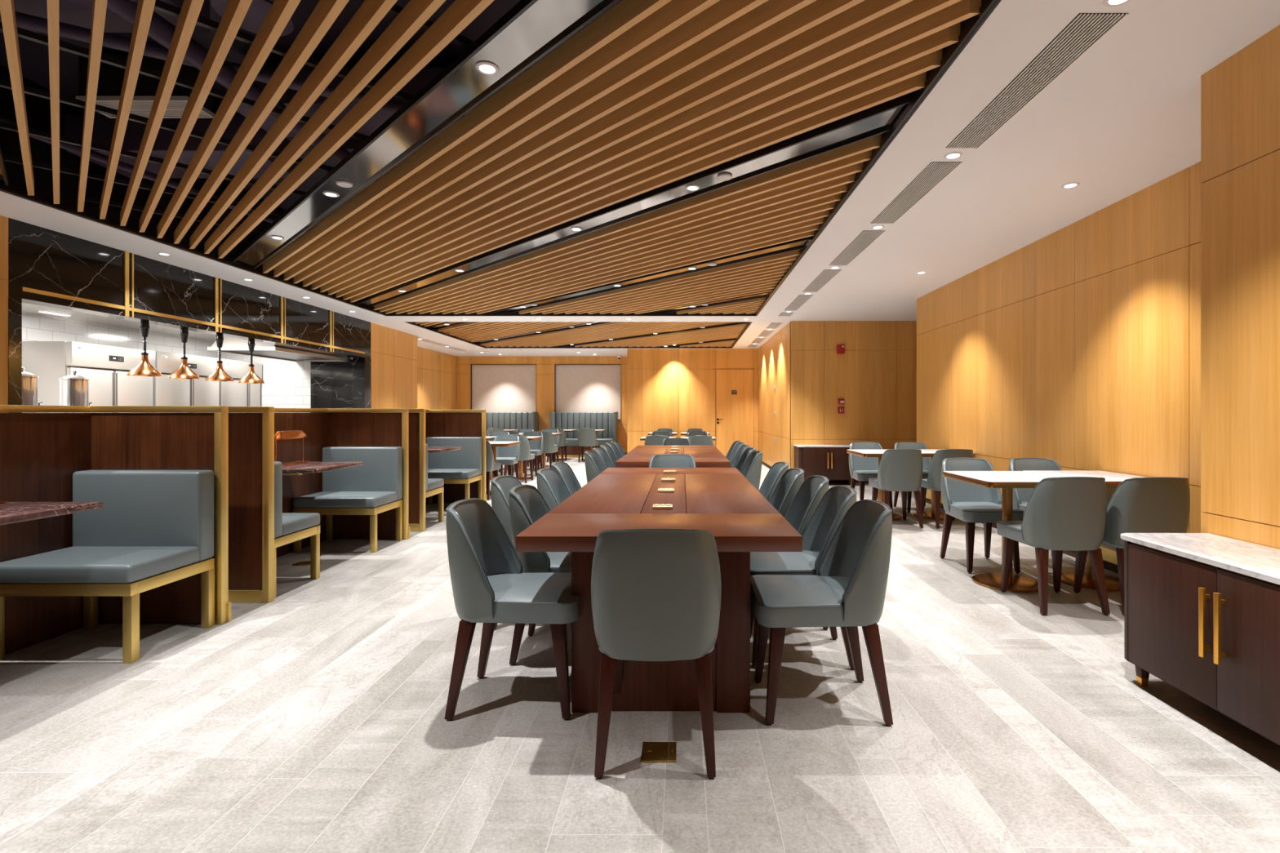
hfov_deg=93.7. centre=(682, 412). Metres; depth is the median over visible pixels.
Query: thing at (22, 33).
rail
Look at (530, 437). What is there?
cafe table
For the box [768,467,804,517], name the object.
dining chair
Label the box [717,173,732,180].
ceiling speaker
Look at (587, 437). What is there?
dining chair
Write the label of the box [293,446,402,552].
bench
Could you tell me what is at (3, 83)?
rail
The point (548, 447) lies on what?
dining chair
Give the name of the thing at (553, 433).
cafe table
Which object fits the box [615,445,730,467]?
table
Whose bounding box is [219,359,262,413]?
fridge
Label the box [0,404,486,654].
partition
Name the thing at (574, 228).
recessed light
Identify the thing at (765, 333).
ceiling vent
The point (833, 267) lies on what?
recessed light
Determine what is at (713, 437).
cafe table
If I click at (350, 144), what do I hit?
air duct
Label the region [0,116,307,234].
ceiling pipe
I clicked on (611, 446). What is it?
dining chair
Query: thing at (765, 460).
baseboard
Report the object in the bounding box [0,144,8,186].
strip
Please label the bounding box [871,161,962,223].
ceiling vent
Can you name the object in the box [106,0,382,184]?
ceiling pipe
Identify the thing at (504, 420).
banquette
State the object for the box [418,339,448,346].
ceiling vent
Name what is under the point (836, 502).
dining chair
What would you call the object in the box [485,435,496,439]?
cafe table
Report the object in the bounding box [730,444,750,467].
dining chair
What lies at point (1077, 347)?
wall
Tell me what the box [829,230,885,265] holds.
ceiling vent
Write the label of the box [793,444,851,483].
base cabinet
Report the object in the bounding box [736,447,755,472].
dining chair
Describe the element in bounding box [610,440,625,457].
dining chair
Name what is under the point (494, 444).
cafe table
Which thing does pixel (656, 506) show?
socket
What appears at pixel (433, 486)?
bench
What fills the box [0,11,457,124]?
ceiling pipe
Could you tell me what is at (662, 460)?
dining chair
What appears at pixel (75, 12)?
air duct
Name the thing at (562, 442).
dining chair
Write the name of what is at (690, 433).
dining chair
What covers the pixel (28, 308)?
ceiling
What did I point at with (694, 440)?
dining chair
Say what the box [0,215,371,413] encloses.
wall
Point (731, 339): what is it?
strip
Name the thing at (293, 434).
table lamp
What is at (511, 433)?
dining chair
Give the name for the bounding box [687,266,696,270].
recessed light
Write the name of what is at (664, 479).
socket
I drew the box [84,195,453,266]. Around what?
rail
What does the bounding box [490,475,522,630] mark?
dining chair
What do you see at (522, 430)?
dining chair
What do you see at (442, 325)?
strip
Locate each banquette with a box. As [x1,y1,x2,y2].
[485,411,538,440]
[550,411,617,457]
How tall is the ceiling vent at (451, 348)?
0.016 m
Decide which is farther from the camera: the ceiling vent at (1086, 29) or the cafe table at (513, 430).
the cafe table at (513, 430)
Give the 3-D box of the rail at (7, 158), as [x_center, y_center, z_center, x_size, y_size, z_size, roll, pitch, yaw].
[-1.987,-1.727,6.785,0.031,0.030,8.229,0,0,44]
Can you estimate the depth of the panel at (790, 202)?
5.63 m
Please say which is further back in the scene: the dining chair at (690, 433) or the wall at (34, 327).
the dining chair at (690, 433)
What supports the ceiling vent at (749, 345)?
in the ceiling at (1123, 118)
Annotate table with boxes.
[0,502,102,525]
[280,462,363,475]
[427,446,461,453]
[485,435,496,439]
[485,441,520,495]
[503,429,517,431]
[515,435,542,479]
[515,467,802,712]
[533,432,561,470]
[555,429,576,460]
[577,429,605,459]
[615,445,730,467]
[640,436,675,440]
[680,436,715,440]
[846,449,902,519]
[913,448,975,519]
[942,471,1057,592]
[1023,470,1147,591]
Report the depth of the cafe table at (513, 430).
15.13 m
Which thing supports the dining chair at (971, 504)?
on the floor
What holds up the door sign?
attached to the door
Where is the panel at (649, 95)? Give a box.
[262,0,981,302]
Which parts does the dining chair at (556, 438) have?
backrest, leg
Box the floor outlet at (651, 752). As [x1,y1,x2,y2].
[640,742,676,762]
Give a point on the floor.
(311, 719)
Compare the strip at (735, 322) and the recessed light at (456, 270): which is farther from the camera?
the strip at (735, 322)
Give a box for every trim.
[0,0,997,347]
[21,251,364,354]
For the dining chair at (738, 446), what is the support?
on the floor
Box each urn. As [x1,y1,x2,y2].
[22,366,42,413]
[58,370,92,413]
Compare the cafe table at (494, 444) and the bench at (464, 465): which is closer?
the bench at (464, 465)
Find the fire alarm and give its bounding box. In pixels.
[836,344,844,353]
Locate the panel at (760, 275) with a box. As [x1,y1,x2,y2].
[519,248,800,314]
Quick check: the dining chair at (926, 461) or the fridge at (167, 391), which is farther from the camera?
the fridge at (167, 391)
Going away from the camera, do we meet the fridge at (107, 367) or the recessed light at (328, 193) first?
the recessed light at (328, 193)
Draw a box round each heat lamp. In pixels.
[126,320,162,376]
[168,327,199,378]
[204,333,234,381]
[238,338,264,383]
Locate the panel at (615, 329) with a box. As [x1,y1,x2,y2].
[480,321,734,346]
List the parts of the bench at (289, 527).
leg, backrest, seat frame, seat, leg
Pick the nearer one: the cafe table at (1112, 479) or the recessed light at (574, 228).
the cafe table at (1112, 479)
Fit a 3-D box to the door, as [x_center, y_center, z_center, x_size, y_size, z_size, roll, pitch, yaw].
[1.291,0.063,14.768,0.930,2.254,0.075,0,0,0]
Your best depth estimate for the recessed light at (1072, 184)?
4.14 m
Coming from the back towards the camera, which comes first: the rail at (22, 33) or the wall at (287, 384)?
the wall at (287, 384)
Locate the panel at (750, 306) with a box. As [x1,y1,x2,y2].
[676,297,766,314]
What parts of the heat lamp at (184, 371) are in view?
lamp shade, coiled cord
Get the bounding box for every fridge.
[22,341,155,413]
[153,351,221,413]
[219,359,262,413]
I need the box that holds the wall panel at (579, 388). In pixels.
[555,364,621,424]
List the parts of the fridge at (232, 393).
door, control panel, door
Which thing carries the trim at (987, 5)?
attached to the ceiling at (1123, 118)
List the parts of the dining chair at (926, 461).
leg, leg, backrest, seat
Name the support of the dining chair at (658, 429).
on the floor
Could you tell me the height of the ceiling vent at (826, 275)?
0.016 m
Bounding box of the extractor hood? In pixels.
[207,336,351,361]
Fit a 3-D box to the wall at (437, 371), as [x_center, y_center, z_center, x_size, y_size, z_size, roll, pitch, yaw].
[-6.389,-0.182,14.575,0.098,2.785,4.490,0,0,0]
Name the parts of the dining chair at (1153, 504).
leg, seat, leg, backrest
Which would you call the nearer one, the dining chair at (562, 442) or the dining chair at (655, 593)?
the dining chair at (655, 593)
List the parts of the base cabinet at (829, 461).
door, handle, door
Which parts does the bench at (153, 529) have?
leg, leg, seat, seat frame, leg, backrest, leg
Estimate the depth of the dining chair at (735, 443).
8.15 m
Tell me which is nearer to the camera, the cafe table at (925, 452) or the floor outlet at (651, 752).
the floor outlet at (651, 752)
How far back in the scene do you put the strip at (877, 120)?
4.35 m
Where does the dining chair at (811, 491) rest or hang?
on the floor
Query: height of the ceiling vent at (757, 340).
0.016 m
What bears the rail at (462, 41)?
attached to the ceiling at (1123, 118)
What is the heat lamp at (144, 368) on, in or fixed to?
hanging from the wall at (40, 258)
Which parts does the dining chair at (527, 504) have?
leg, backrest, leg, seat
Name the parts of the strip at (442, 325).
mirror panel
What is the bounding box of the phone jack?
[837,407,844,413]
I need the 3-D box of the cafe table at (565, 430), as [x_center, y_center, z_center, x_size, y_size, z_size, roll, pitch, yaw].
[-3.080,0.830,15.350,0.620,0.760,0.720,0,0,0]
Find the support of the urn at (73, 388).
on the countertop
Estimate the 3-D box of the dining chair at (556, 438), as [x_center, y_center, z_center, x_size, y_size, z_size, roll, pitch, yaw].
[-3.030,0.794,13.504,0.457,0.831,0.554,0,0,0]
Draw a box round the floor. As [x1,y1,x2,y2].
[0,455,1279,852]
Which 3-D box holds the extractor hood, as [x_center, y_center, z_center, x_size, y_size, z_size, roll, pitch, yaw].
[-6.250,-1.044,9.445,0.960,0.328,1.930,0,0,0]
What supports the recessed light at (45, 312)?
in the ceiling at (28, 308)
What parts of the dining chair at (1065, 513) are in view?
leg, leg, seat, leg, backrest, leg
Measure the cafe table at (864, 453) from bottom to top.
0.760 m
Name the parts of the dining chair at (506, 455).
backrest, seat, leg, leg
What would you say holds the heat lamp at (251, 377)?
hanging from the wall at (40, 258)
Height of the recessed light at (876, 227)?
0.008 m
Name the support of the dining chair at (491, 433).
on the floor
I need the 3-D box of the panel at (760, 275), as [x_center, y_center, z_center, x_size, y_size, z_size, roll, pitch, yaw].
[-0.281,-1.656,8.384,5.329,0.108,1.336,0,0,44]
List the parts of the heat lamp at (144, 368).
lamp shade, coiled cord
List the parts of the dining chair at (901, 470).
leg, leg, seat, backrest, leg, leg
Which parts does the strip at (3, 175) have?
mirror panel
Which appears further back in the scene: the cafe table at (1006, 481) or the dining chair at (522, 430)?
the dining chair at (522, 430)
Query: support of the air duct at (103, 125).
attached to the ceiling at (1123, 118)
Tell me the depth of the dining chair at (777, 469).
4.68 m
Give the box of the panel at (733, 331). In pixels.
[574,323,747,346]
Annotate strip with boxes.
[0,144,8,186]
[232,0,619,269]
[357,93,910,307]
[428,321,470,329]
[475,321,613,343]
[488,236,809,313]
[558,321,747,346]
[646,291,770,313]
[665,337,736,346]
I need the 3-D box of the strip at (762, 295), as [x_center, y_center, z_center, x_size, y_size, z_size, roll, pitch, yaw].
[0.382,-1.639,8.999,2.458,0.042,0.239,0,0,44]
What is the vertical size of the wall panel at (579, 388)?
1.685 m
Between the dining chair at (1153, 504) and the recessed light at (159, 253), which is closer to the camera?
the dining chair at (1153, 504)
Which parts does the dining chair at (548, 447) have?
leg, backrest, leg, leg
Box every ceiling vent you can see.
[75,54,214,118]
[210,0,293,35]
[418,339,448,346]
[445,346,466,351]
[746,344,757,347]
[751,337,764,343]
[757,329,774,337]
[765,322,782,328]
[778,312,793,316]
[784,294,813,311]
[802,269,841,292]
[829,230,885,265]
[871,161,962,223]
[946,13,1128,148]
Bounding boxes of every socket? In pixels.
[652,503,672,509]
[657,488,674,492]
[661,477,675,481]
[663,470,675,473]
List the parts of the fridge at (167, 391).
door, control panel, door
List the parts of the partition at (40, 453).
rail, panel, panel, rail, post, kick plate, panel, kick plate, rail, post, rail, panel, panel, rail, panel, post, panel, kick plate, rail, post, panel, rail, post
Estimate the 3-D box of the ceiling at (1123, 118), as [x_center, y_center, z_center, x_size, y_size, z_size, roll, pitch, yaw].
[-0.650,-2.058,7.275,11.700,0.965,19.350,0,0,0]
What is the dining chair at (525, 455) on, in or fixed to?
on the floor
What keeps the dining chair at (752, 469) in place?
on the floor
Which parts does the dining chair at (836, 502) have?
leg, leg, seat, backrest, leg, leg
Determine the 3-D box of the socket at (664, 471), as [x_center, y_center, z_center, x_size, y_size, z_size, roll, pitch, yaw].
[-0.095,0.451,4.560,0.096,0.018,0.076,0,0,0]
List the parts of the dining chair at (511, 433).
backrest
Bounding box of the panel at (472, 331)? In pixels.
[438,321,590,342]
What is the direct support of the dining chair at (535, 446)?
on the floor
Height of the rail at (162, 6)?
0.030 m
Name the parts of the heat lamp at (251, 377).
lamp shade, coiled cord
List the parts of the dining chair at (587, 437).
leg, leg, backrest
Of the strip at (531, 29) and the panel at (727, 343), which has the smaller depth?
the strip at (531, 29)
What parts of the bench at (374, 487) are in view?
leg, leg, seat, seat frame, backrest, leg, leg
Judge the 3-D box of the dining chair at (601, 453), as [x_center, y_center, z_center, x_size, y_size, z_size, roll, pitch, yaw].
[-0.674,0.794,6.380,0.554,0.831,0.457,0,0,0]
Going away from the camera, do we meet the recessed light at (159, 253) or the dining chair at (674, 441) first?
the recessed light at (159, 253)
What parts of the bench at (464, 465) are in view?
leg, seat, backrest, seat frame, leg, leg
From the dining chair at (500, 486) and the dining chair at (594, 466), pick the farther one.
the dining chair at (594, 466)
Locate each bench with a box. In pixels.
[0,470,214,663]
[274,461,319,598]
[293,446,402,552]
[425,443,444,521]
[426,436,482,504]
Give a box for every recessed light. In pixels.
[36,311,72,315]
[157,252,171,255]
[270,235,284,239]
[322,191,339,197]
[454,269,464,271]
[475,61,498,75]
[570,226,582,231]
[684,184,700,191]
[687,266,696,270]
[830,266,839,269]
[871,225,884,229]
[943,151,963,159]
[1061,182,1079,188]
[1102,0,1130,7]
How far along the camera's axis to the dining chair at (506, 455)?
9.82 m
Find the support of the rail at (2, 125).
attached to the ceiling at (1123, 118)
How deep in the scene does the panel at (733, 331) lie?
13.00 m
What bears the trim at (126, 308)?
attached to the wall at (40, 258)
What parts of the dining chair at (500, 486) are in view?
backrest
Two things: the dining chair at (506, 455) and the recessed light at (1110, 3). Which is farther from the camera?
the dining chair at (506, 455)
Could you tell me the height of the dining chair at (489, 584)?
0.831 m
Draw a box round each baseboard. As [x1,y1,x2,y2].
[762,457,773,466]
[919,488,1117,564]
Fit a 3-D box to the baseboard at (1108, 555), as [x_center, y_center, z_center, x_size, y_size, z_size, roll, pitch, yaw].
[3.257,1.090,5.555,0.022,0.100,5.510,0,0,0]
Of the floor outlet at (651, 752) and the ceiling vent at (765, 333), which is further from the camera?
the ceiling vent at (765, 333)
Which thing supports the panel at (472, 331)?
attached to the ceiling at (1123, 118)
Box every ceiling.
[0,0,1279,355]
[22,302,216,342]
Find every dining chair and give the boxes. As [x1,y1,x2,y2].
[444,497,580,721]
[485,440,501,500]
[486,427,503,435]
[486,431,509,475]
[489,435,519,479]
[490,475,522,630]
[498,431,519,472]
[503,435,534,483]
[508,484,571,665]
[515,428,533,466]
[518,431,543,475]
[532,431,557,471]
[536,467,571,510]
[541,428,559,462]
[546,427,568,462]
[551,462,581,494]
[577,427,598,462]
[584,450,605,483]
[591,528,721,779]
[592,447,613,469]
[600,444,617,467]
[605,442,622,460]
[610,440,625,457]
[644,435,669,445]
[648,453,696,467]
[650,431,671,436]
[656,428,674,436]
[662,437,690,445]
[685,428,703,436]
[687,431,708,436]
[688,435,713,445]
[725,440,741,460]
[728,442,745,466]
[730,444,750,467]
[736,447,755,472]
[741,450,762,490]
[750,485,857,670]
[750,499,893,726]
[758,462,789,502]
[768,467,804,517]
[784,475,829,630]
[848,441,893,513]
[868,448,923,528]
[893,441,931,513]
[920,448,975,528]
[940,457,1023,573]
[996,476,1110,616]
[1008,457,1062,556]
[1073,476,1190,614]
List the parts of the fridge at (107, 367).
door, control panel, door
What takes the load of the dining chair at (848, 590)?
on the floor
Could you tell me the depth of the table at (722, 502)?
2.42 m
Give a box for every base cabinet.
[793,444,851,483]
[1120,533,1279,746]
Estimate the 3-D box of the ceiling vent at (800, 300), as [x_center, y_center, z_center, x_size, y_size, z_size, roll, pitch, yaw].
[1.663,-1.577,8.630,0.195,0.016,1.220,0,0,0]
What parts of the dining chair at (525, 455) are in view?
leg, leg, backrest, leg, seat, leg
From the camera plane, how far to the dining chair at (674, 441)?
8.86 m
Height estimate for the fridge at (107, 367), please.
2.060 m
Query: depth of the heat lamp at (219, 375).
7.15 m
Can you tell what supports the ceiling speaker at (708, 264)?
attached to the strip at (797, 244)
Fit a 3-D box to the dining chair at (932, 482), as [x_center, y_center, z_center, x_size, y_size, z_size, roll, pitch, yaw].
[2.840,0.794,6.456,0.457,0.831,0.554,0,0,0]
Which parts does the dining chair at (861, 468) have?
leg, leg, seat, backrest, leg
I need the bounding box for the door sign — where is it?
[731,390,737,394]
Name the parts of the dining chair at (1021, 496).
seat, backrest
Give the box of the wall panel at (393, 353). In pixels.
[370,322,417,413]
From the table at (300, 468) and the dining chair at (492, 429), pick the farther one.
the dining chair at (492, 429)
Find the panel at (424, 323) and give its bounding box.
[410,321,445,326]
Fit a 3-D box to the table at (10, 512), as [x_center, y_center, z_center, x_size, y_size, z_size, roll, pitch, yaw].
[-3.043,0.540,2.470,0.665,0.240,0.690,0,0,0]
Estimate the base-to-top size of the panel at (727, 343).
0.108 m
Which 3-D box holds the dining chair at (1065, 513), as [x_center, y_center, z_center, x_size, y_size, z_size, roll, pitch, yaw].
[2.340,0.794,3.796,0.457,0.831,0.554,0,0,0]
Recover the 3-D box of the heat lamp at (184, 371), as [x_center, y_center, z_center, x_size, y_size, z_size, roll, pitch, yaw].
[-5.550,-0.659,6.670,0.282,0.562,0.282,0,0,0]
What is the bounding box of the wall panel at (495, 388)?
[471,364,537,412]
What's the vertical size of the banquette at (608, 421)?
1.225 m
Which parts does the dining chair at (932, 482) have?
leg, seat, leg, backrest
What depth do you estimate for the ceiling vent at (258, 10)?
2.97 m
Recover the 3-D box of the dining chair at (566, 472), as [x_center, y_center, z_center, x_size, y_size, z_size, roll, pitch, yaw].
[-0.704,0.794,4.530,0.554,0.831,0.457,0,0,0]
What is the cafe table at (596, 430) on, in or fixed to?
on the floor
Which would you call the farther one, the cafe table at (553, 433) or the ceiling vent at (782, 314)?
the cafe table at (553, 433)
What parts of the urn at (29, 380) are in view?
lid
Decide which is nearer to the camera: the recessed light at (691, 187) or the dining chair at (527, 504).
the dining chair at (527, 504)
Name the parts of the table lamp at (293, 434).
post, lamp shade, post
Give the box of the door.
[715,368,753,457]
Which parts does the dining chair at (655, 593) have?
leg, leg, backrest, seat, leg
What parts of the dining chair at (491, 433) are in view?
backrest, leg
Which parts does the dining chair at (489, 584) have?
leg, backrest, leg, seat, leg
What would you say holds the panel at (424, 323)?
attached to the ceiling at (1123, 118)
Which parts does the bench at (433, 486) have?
backrest, seat frame, seat, leg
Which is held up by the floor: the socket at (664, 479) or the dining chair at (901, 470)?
the dining chair at (901, 470)
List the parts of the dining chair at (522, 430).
backrest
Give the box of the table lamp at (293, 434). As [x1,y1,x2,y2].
[274,430,310,465]
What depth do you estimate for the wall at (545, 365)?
16.82 m
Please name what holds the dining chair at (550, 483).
on the floor
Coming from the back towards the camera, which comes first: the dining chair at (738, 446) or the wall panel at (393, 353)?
the wall panel at (393, 353)
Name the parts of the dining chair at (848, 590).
leg, leg, seat, leg, backrest, leg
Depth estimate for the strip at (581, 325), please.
12.04 m
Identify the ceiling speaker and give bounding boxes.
[336,180,352,187]
[707,262,716,266]
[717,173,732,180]
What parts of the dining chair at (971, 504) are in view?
leg, leg, backrest, seat, leg, leg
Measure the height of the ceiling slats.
0.108 m
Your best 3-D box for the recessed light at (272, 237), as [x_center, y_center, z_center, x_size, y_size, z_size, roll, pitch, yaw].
[-3.783,-1.632,5.590,0.108,0.008,0.108,0,0,0]
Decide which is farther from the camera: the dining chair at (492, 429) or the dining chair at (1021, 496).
the dining chair at (492, 429)
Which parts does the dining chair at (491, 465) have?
leg, backrest, seat, leg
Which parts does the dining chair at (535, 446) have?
backrest, leg, seat, leg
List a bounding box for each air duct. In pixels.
[0,0,209,32]
[65,115,297,177]
[225,66,492,137]
[328,137,435,185]
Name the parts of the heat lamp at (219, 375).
lamp shade, coiled cord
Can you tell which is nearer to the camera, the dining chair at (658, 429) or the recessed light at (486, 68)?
the recessed light at (486, 68)
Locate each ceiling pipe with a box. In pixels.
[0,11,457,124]
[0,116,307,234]
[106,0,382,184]
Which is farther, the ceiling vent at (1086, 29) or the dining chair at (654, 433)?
the dining chair at (654, 433)
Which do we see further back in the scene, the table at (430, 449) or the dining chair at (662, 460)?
the table at (430, 449)
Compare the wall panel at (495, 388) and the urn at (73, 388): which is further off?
the wall panel at (495, 388)
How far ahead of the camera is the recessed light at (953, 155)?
3.66 m
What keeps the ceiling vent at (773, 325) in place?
in the ceiling at (1123, 118)
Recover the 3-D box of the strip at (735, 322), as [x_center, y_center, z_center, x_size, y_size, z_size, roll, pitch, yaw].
[-0.889,-1.639,12.695,5.987,0.042,0.238,0,0,44]
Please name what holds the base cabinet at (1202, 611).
on the floor
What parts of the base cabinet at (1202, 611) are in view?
leg, door, handle, handle, door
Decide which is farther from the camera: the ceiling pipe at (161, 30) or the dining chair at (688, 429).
the dining chair at (688, 429)
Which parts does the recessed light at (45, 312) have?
light panel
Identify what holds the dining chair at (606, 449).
on the floor
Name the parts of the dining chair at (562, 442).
backrest, leg, leg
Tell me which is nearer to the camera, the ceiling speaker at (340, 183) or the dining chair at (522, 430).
the ceiling speaker at (340, 183)
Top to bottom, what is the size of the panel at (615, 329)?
0.108 m
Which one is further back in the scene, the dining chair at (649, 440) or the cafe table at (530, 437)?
the cafe table at (530, 437)
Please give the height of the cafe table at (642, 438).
0.760 m
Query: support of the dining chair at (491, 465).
on the floor
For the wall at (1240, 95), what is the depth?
2.60 m
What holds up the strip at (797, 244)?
attached to the ceiling at (1123, 118)
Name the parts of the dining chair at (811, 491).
backrest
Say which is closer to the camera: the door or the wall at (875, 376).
the wall at (875, 376)
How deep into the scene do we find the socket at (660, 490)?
3.43 m
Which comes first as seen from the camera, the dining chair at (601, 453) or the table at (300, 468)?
the table at (300, 468)
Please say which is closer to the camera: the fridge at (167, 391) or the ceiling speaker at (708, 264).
the ceiling speaker at (708, 264)
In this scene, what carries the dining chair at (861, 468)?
on the floor
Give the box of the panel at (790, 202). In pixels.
[373,133,881,314]
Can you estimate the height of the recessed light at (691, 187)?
0.008 m
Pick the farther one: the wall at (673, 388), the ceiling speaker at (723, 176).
the wall at (673, 388)
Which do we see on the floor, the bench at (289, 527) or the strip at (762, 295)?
the bench at (289, 527)
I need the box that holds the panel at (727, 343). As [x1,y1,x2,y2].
[680,339,735,346]
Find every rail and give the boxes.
[0,21,602,211]
[0,79,555,228]
[0,121,516,243]
[3,155,483,255]
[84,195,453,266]
[130,0,657,190]
[361,0,727,164]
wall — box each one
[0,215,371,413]
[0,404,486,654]
[22,313,218,358]
[220,351,371,413]
[417,346,457,409]
[457,355,627,455]
[627,348,758,453]
[758,321,791,469]
[790,320,916,482]
[916,161,1202,573]
[1200,24,1279,549]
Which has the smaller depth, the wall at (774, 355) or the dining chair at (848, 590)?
the dining chair at (848, 590)
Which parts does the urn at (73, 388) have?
lid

